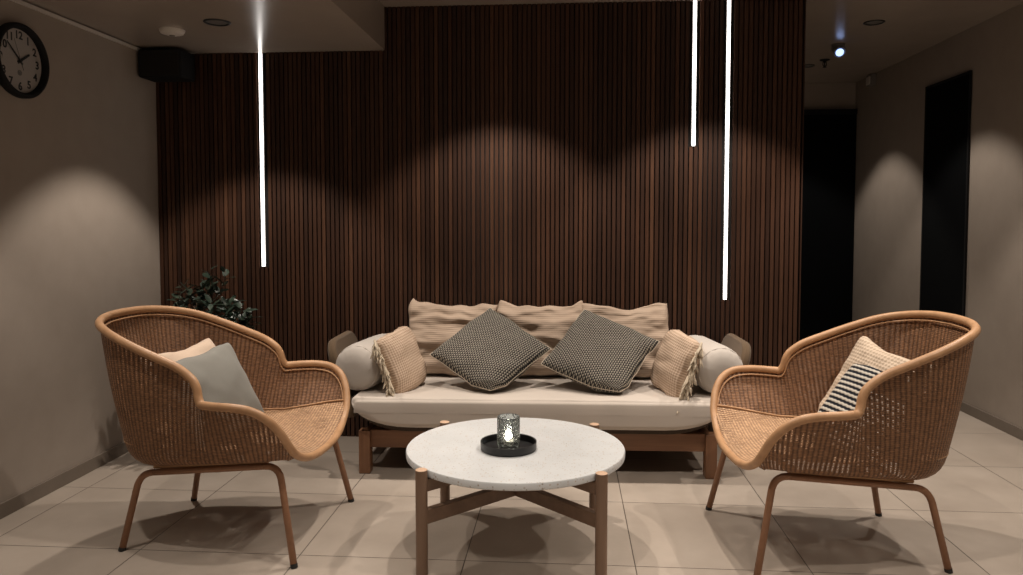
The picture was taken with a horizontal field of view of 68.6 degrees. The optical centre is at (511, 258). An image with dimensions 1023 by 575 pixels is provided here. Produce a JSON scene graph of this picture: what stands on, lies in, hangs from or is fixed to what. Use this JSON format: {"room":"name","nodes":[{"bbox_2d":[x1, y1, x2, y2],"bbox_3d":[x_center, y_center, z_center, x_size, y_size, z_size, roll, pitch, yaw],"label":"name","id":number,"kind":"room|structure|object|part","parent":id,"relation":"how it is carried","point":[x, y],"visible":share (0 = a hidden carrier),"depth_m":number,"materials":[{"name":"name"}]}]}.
{"room":"lobby","nodes":[
{"label":"lobby","id":0,"kind":"room"},
{"bbox_2d":[0,0,160,502],"bbox_3d":[-2.156,-0.227,2.844,0.100,2.600,8.570,0,3,4],"label":"wall","id":1,"kind":"structure","parent":0,"point":[80,236],"depth_m":3.48,"materials":[{"name":"paint"}]},
{"bbox_2d":[0,22,49,98],"bbox_3d":[-2.060,-0.829,3.149,0.039,0.310,0.310,0,3,4],"label":"wall clock","id":2,"kind":"object","parent":1,"relation":"attached to","point":[24,61],"visible":1,"depth_m":3.16,"materials":[{"name":"black"}]},
{"bbox_2d":[0,442,128,518],"bbox_3d":[-2.206,1.112,1.474,0.012,0.062,5.700,0,3,4],"label":"baseboard","id":3,"kind":"structure","parent":1,"relation":"attached to","point":[25,498],"depth_m":3.41,"materials":[{"name":"tile"}]},
{"bbox_2d":[10,0,139,50],"bbox_3d":[-2.206,-0.992,1.368,0.012,0.014,5.698,0,3,4],"label":"trim","id":4,"kind":"structure","parent":1,"relation":"attached to","point":[20,2],"depth_m":3.50,"materials":[{"name":"grey plastic"}]},
{"bbox_2d":[22,0,384,53],"bbox_3d":[-1.551,-1.224,1.409,1.310,0.435,5.900,0,3,4],"label":"ceiling","id":5,"kind":"structure","parent":0,"point":[257,26],"depth_m":3.57,"materials":[{"name":"paint"}]},
{"bbox_2d":[138,48,194,81],"bbox_3d":[-1.880,-1.058,4.088,0.240,0.164,0.168,0,3,4],"label":"loudspeaker","id":6,"kind":"object","parent":5,"relation":"attached to","point":[160,64],"visible":1,"depth_m":4.01,"materials":[{"name":"black plastic"}]},
{"bbox_2d":[138,49,178,75],"bbox_3d":[-1.886,-1.048,4.009,0.220,0.136,0.008,0,3,4],"label":"grille","id":7,"kind":"object","parent":6,"relation":"attached to","point":[152,62],"depth_m":4.01,"materials":[{"name":"black"}]},
{"bbox_2d":[159,27,184,36],"bbox_3d":[-1.664,-1.104,3.677,0.120,0.032,0.120,0,3,4],"label":"smoke detector","id":8,"kind":"object","parent":5,"relation":"attached to","point":[169,31],"visible":1,"depth_m":3.64,"materials":[{"name":"grey plastic"}]},
{"bbox_2d":[203,18,230,25],"bbox_3d":[-1.385,-1.110,3.529,0.124,0.006,0.124,0,3,4],"label":"recessed light","id":9,"kind":"object","parent":5,"relation":"in","point":[214,22],"visible":1,"depth_m":3.53,"materials":[{"name":"black metal"}]},
{"bbox_2d":[156,0,805,444],"bbox_3d":[-0.221,-0.188,4.214,3.558,2.385,0.180,0,3,4],"label":"wall","id":10,"kind":"structure","parent":0,"point":[537,155],"depth_m":4.10,"materials":[{"name":"brown wood"}]},
{"bbox_2d":[258,52,266,266],"bbox_3d":[-1.396,-0.548,4.200,0.025,1.192,0.022,0,3,4],"label":"led light strip","id":11,"kind":"object","parent":10,"relation":"attached to","point":[260,55],"visible":1,"depth_m":4.20,"materials":[{"name":"white plastic"}]},
{"bbox_2d":[259,52,264,266],"bbox_3d":[-1.396,-0.549,4.193,0.016,1.190,0.008,0,3,4],"label":"diffuser","id":12,"kind":"object","parent":11,"relation":"attached to","point":[261,55],"depth_m":4.19,"materials":[{"name":"white plastic"}]},
{"bbox_2d":[691,0,697,146],"bbox_3d":[0.975,-0.986,4.003,0.025,0.769,0.022,0,3,4],"label":"led light strip","id":13,"kind":"object","parent":10,"relation":"attached to","point":[695,2],"visible":1,"depth_m":4.00,"materials":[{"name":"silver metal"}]},
{"bbox_2d":[722,0,731,299],"bbox_3d":[1.151,-0.573,4.011,0.025,1.594,0.022,0,3,4],"label":"led light strip","id":14,"kind":"object","parent":10,"relation":"attached to","point":[728,2],"visible":1,"depth_m":4.00,"materials":[{"name":"white plastic"}]},
{"bbox_2d":[0,357,1022,574],"bbox_3d":[0.308,1.110,2.728,5.040,0.060,8.570,0,3,4],"label":"floor","id":15,"kind":"structure","parent":0,"point":[659,522],"depth_m":3.03,"materials":[{"name":"beige tile"}]},
{"bbox_2d":[142,265,261,460],"bbox_3d":[-1.548,0.529,3.803,0.612,0.992,0.403,0,3,4],"label":"potted plant","id":16,"kind":"object","parent":15,"relation":"on","point":[225,306],"visible":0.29,"depth_m":3.74,"materials":[{"name":"green plant"}]},
{"bbox_3d":[-1.562,0.398,3.749,0.539,0.710,0.292,-1,3,-19],"label":"stem","id":17,"kind":"part","parent":16,"relation":"part of","materials":[{"name":"green plant"}]},
{"bbox_2d":[95,305,353,568],"bbox_3d":[-1.136,0.635,2.970,0.877,0.871,0.844,0,3,6],"label":"rattan armchair","id":18,"kind":"object","parent":15,"relation":"on","point":[147,438],"visible":0.99,"depth_m":2.73,"materials":[{"name":"wicker"}]},
{"bbox_3d":[-1.382,0.924,2.772,0.133,0.297,0.036,0,3,-6],"label":"leg","id":19,"kind":"part","parent":18,"relation":"part of","materials":[{"name":"brown wood"}]},
{"bbox_2d":[141,338,214,433],"bbox_3d":[-1.285,0.506,3.036,0.191,0.311,0.394,1,3,19],"label":"cushion","id":20,"kind":"object","parent":18,"relation":"on","point":[207,344],"visible":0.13,"depth_m":3.05,"materials":[{"name":"fabric"}]},
{"bbox_3d":[-1.331,0.901,3.233,0.133,0.297,0.036,1,3,18],"label":"leg","id":21,"kind":"part","parent":18,"relation":"part of","materials":[{"name":"brown wood"}]},
{"bbox_3d":[-1.104,0.748,2.731,0.437,0.061,0.018,1,3,10],"label":"shell rail","id":22,"kind":"part","parent":18,"relation":"part of","materials":[{"name":"wicker"}]},
{"bbox_2d":[165,343,263,452],"bbox_3d":[-1.163,0.532,2.926,0.214,0.350,0.400,1,3,19],"label":"cushion","id":23,"kind":"object","parent":18,"relation":"on","point":[221,377],"visible":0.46,"depth_m":2.93,"materials":[{"name":"grey fabric"}]},
{"bbox_3d":[-1.074,0.753,2.964,0.447,0.073,0.540,0,3,6],"label":"frame","id":24,"kind":"part","parent":18,"relation":"part of","materials":[{"name":"brown wicker"}]},
{"bbox_3d":[-1.091,0.680,2.962,0.741,0.106,0.648,0,3,6],"label":"woven seat","id":25,"kind":"part","parent":18,"relation":"part of","materials":[{"name":"wicker"}]},
{"bbox_3d":[-0.815,0.905,2.662,0.151,0.346,0.039,2,3,30],"label":"leg","id":26,"kind":"part","parent":18,"relation":"part of","materials":[{"name":"brown wood"}]},
{"bbox_3d":[-0.754,0.877,3.216,0.151,0.346,0.039,-1,3,-18],"label":"leg","id":27,"kind":"part","parent":18,"relation":"part of","materials":[{"name":"brown wood"}]},
{"bbox_2d":[406,418,624,574],"bbox_3d":[0.015,0.886,2.826,0.816,0.377,0.816,0,3,3],"label":"coffee table","id":28,"kind":"object","parent":15,"relation":"on","point":[566,454],"visible":0.93,"depth_m":2.62,"materials":[{"name":"stone"}]},
{"bbox_3d":[-0.305,0.902,2.544,0.041,0.375,0.041,0,3,3],"label":"leg","id":29,"kind":"part","parent":28,"relation":"part of","materials":[{"name":"brown wood"}]},
{"bbox_3d":[-0.280,0.871,3.148,0.041,0.375,0.041,0,3,3],"label":"leg","id":30,"kind":"part","parent":28,"relation":"part of","materials":[{"name":"brown wood"}]},
{"bbox_2d":[480,434,536,456],"bbox_3d":[-0.011,0.690,2.778,0.208,0.030,0.208,0,3,4],"label":"round tray","id":31,"kind":"object","parent":28,"relation":"on","point":[528,443],"visible":0.73,"depth_m":2.73,"materials":[{"name":"black metal"}]},
{"bbox_2d":[497,413,519,448],"bbox_3d":[-0.011,0.642,2.776,0.085,0.118,0.085,0,3,4],"label":"candle holder","id":32,"kind":"object","parent":31,"relation":"on","point":[508,424],"visible":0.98,"depth_m":2.74,"materials":[{"name":"clear glass"}]},
{"bbox_3d":[0.344,0.873,3.113,0.041,0.375,0.041,0,3,3],"label":"leg","id":33,"kind":"part","parent":28,"relation":"part of","materials":[{"name":"brown wood"}]},
{"bbox_3d":[0.300,0.903,2.510,0.041,0.375,0.041,0,3,3],"label":"leg","id":34,"kind":"part","parent":28,"relation":"part of","materials":[{"name":"brown wood"}]},
{"bbox_2d":[327,331,750,478],"bbox_3d":[0.128,0.714,3.803,2.093,0.625,0.641,0,3,3],"label":"sofa","id":35,"kind":"object","parent":15,"relation":"on","point":[642,417],"visible":0.6,"depth_m":3.53,"materials":[{"name":"beige fabric"}]},
{"bbox_3d":[-0.838,0.589,3.920,0.152,0.387,0.450,0,3,3],"label":"armrest","id":36,"kind":"part","parent":35,"relation":"part of","materials":[{"name":"brown wood"}]},
{"bbox_2d":[336,333,386,389],"bbox_3d":[-0.711,0.519,3.844,0.235,0.226,0.474,1,3,12],"label":"bolster cushion","id":37,"kind":"object","parent":35,"relation":"on","point":[361,372],"visible":0.62,"depth_m":3.62,"materials":[{"name":"fabric"}]},
{"bbox_3d":[-0.706,0.929,3.634,0.054,0.211,0.062,0,3,3],"label":"leg","id":38,"kind":"part","parent":35,"relation":"part of","materials":[{"name":"brown wood"}]},
{"bbox_3d":[-0.684,0.858,3.866,0.030,0.086,0.430,0,3,3],"label":"rail","id":39,"kind":"part","parent":35,"relation":"part of","materials":[{"name":"brown wood"}]},
{"bbox_2d":[370,326,426,413],"bbox_3d":[-0.550,0.546,3.688,0.197,0.393,0.370,1,3,15],"label":"cushion","id":40,"kind":"object","parent":35,"relation":"on","point":[402,367],"visible":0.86,"depth_m":3.63,"materials":[{"name":"beige fabric"}]},
{"bbox_2d":[408,298,497,376],"bbox_3d":[-0.324,0.428,4.045,0.488,0.418,0.199,0,3,6],"label":"cushion","id":41,"kind":"object","parent":35,"relation":"on","point":[432,324],"visible":0.48,"depth_m":4.00,"materials":[{"name":"beige fabric"}]},
{"bbox_2d":[430,308,550,390],"bbox_3d":[-0.105,0.456,3.782,0.495,0.366,0.374,2,4,37],"label":"patterned cushion","id":42,"kind":"object","parent":35,"relation":"on","point":[490,351],"visible":1,"depth_m":3.71,"materials":[{"name":"grey fabric"}]},
{"bbox_3d":[0.128,0.710,3.803,1.744,0.145,0.641,0,3,3],"label":"seat mattress","id":43,"kind":"part","parent":35,"relation":"part of","materials":[{"name":"fabric"}]},
{"bbox_3d":[0.119,0.871,3.604,1.610,0.086,0.030,0,3,3],"label":"rail","id":44,"kind":"part","parent":35,"relation":"part of","materials":[{"name":"brown wood"}]},
{"bbox_2d":[496,300,582,376],"bbox_3d":[0.153,0.429,4.014,0.480,0.404,0.218,0,3,-3],"label":"cushion","id":45,"kind":"object","parent":35,"relation":"on","point":[549,324],"visible":0.44,"depth_m":3.95,"materials":[{"name":"beige fabric"}]},
{"bbox_2d":[541,309,659,393],"bbox_3d":[0.445,0.461,3.739,0.491,0.366,0.369,2,3,29],"label":"patterned cushion","id":46,"kind":"object","parent":35,"relation":"on","point":[598,353],"visible":1,"depth_m":3.67,"materials":[{"name":"grey fabric"}]},
{"bbox_2d":[582,303,668,377],"bbox_3d":[0.617,0.441,3.968,0.493,0.406,0.207,0,3,0],"label":"cushion","id":47,"kind":"object","parent":35,"relation":"on","point":[651,320],"visible":0.38,"depth_m":3.93,"materials":[{"name":"beige fabric"}]},
{"bbox_2d":[650,330,703,413],"bbox_3d":[0.799,0.553,3.612,0.212,0.393,0.352,0,3,0],"label":"cushion","id":48,"kind":"object","parent":35,"relation":"on","point":[677,360],"visible":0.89,"depth_m":3.54,"materials":[{"name":"beige fabric"}]},
{"bbox_3d":[0.942,0.862,3.791,0.030,0.086,0.430,0,3,3],"label":"rail","id":49,"kind":"part","parent":35,"relation":"part of","materials":[{"name":"brown wood"}]},
{"bbox_3d":[0.942,0.933,3.558,0.054,0.211,0.062,0,3,3],"label":"leg","id":50,"kind":"part","parent":35,"relation":"part of","materials":[{"name":"brown wood"}]},
{"bbox_2d":[690,335,742,393],"bbox_3d":[0.973,0.518,3.744,0.236,0.226,0.474,0,3,-5],"label":"bolster cushion","id":51,"kind":"object","parent":35,"relation":"on","point":[717,358],"visible":0.39,"depth_m":3.52,"materials":[{"name":"fabric"}]},
{"bbox_3d":[1.101,0.593,3.831,0.152,0.387,0.450,0,3,3],"label":"armrest","id":52,"kind":"part","parent":35,"relation":"part of","materials":[{"name":"brown wood"}]},
{"bbox_2d":[705,310,980,574],"bbox_3d":[1.240,0.642,2.822,0.877,0.871,0.844,0,3,0],"label":"rattan armchair","id":53,"kind":"object","parent":15,"relation":"on","point":[920,447],"visible":1,"depth_m":2.57,"materials":[{"name":"wicker"}]},
{"bbox_3d":[0.887,0.882,3.120,0.151,0.346,0.039,1,3,24],"label":"leg","id":54,"kind":"part","parent":53,"relation":"part of","materials":[{"name":"brown wood"}]},
{"bbox_3d":[0.885,0.910,2.562,0.151,0.346,0.039,-1,3,-24],"label":"leg","id":55,"kind":"part","parent":53,"relation":"part of","materials":[{"name":"brown wood"}]},
{"bbox_3d":[1.194,0.686,2.829,0.741,0.106,0.648,0,3,0],"label":"woven seat","id":56,"kind":"part","parent":53,"relation":"part of","materials":[{"name":"wicker"}]},
{"bbox_3d":[1.177,0.760,2.833,0.447,0.073,0.540,0,3,0],"label":"frame","id":57,"kind":"part","parent":53,"relation":"part of","materials":[{"name":"brown wicker"}]},
{"bbox_3d":[1.181,0.755,2.598,0.437,0.061,0.018,0,3,-4],"label":"shell rail","id":58,"kind":"part","parent":53,"relation":"part of","materials":[{"name":"wicker"}]},
{"bbox_2d":[813,363,925,468],"bbox_3d":[1.301,0.568,2.765,0.232,0.312,0.369,-1,3,-19],"label":"cushion","id":59,"kind":"object","parent":53,"relation":"on","point":[843,397],"visible":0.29,"depth_m":2.82,"materials":[{"name":"fabric"}]},
{"bbox_2d":[818,336,925,410],"bbox_3d":[1.372,0.508,2.857,0.214,0.372,0.410,-1,3,-12],"label":"cushion","id":60,"kind":"object","parent":53,"relation":"on","point":[865,351],"visible":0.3,"depth_m":2.92,"materials":[{"name":"beige fabric"}]},
{"bbox_3d":[1.463,0.909,3.072,0.133,0.297,0.036,-1,3,-12],"label":"leg","id":61,"kind":"part","parent":53,"relation":"part of","materials":[{"name":"brown wood"}]},
{"bbox_3d":[1.461,0.932,2.607,0.133,0.297,0.036,1,3,12],"label":"leg","id":62,"kind":"part","parent":53,"relation":"part of","materials":[{"name":"brown wood"}]},
{"bbox_2d":[379,0,719,7],"bbox_3d":[0.224,-1.335,1.272,2.250,0.200,5.900,0,3,4],"label":"ceiling","id":63,"kind":"structure","parent":0,"point":[386,3],"depth_m":4.02,"materials":[{"name":"paint"}]},
{"bbox_2d":[804,83,855,108],"bbox_3d":[0.620,-0.429,6.880,4.840,2.600,0.100,0,3,4],"label":"wall","id":64,"kind":"structure","parent":0,"point":[816,95],"depth_m":6.62,"materials":[{"name":"paint"}]},
{"bbox_2d":[799,109,856,356],"bbox_3d":[2.571,-0.215,6.665,0.905,2.193,0.062,0,3,4],"label":"door","id":65,"kind":"structure","parent":64,"relation":"in","point":[829,143],"depth_m":6.63,"materials":[{"name":"black paint"}]},
{"bbox_3d":[2.570,-0.214,6.655,0.905,2.193,0.042,0,3,4],"label":"frame","id":66,"kind":"part","parent":65,"relation":"part of","materials":[{"name":"black"}]},
{"bbox_2d":[805,0,1022,82],"bbox_3d":[2.079,-1.415,2.421,1.280,0.155,8.470,0,3,4],"label":"ceiling","id":67,"kind":"structure","parent":0,"point":[910,27],"depth_m":4.74,"materials":[{"name":"paint"}]},
{"bbox_2d":[805,64,814,67],"bbox_3d":[2.312,-1.507,5.878,0.124,0.006,0.124,0,3,4],"label":"recessed light","id":68,"kind":"object","parent":67,"relation":"in","point":[806,65],"visible":0.6,"depth_m":5.86,"materials":[{"name":"black metal"}]},
{"bbox_2d":[820,59,829,67],"bbox_3d":[2.361,-1.470,5.655,0.072,0.059,0.072,0,3,4],"label":"sprinkler","id":69,"kind":"object","parent":67,"relation":"attached to","point":[823,60],"visible":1,"depth_m":5.65,"materials":[{"name":"black metal"}]},
{"bbox_2d":[831,43,845,57],"bbox_3d":[2.251,-1.433,5.165,0.090,0.100,0.106,0,3,4],"label":"ceiling lamp","id":70,"kind":"object","parent":67,"relation":"attached to","point":[838,50],"visible":1,"depth_m":5.14,"materials":[{"name":"grey plastic"}]},
{"bbox_2d":[863,20,884,25],"bbox_3d":[2.220,-1.443,4.593,0.124,0.006,0.124,0,3,4],"label":"recessed light","id":71,"kind":"object","parent":67,"relation":"in","point":[871,22],"visible":1,"depth_m":4.59,"materials":[{"name":"black metal"}]},
{"bbox_2d":[852,3,1022,428],"bbox_3d":[2.771,-0.209,2.480,0.100,2.600,8.570,0,3,4],"label":"wall","id":72,"kind":"structure","parent":0,"point":[891,112],"depth_m":4.69,"materials":[{"name":"paint"}]},
{"bbox_2d":[866,73,876,86],"bbox_3d":[2.973,-1.474,6.202,0.055,0.095,0.100,0,3,4],"label":"wall sensor","id":73,"kind":"object","parent":72,"relation":"attached to","point":[871,80],"visible":1,"depth_m":6.16,"materials":[{"name":"grey plastic"}]},
{"bbox_2d":[919,70,971,372],"bbox_3d":[2.903,-0.191,5.040,0.014,2.008,0.597,0,3,4],"label":"door","id":74,"kind":"structure","parent":72,"relation":"in","point":[947,120],"depth_m":5.01,"materials":[{"name":"black paint"}]},
{"bbox_2d":[960,401,1022,440],"bbox_3d":[2.711,1.061,2.498,0.012,0.062,8.470,0,3,4],"label":"baseboard","id":75,"kind":"structure","parent":72,"relation":"attached to","point":[994,421],"depth_m":4.43,"materials":[{"name":"tile"}]}
]}

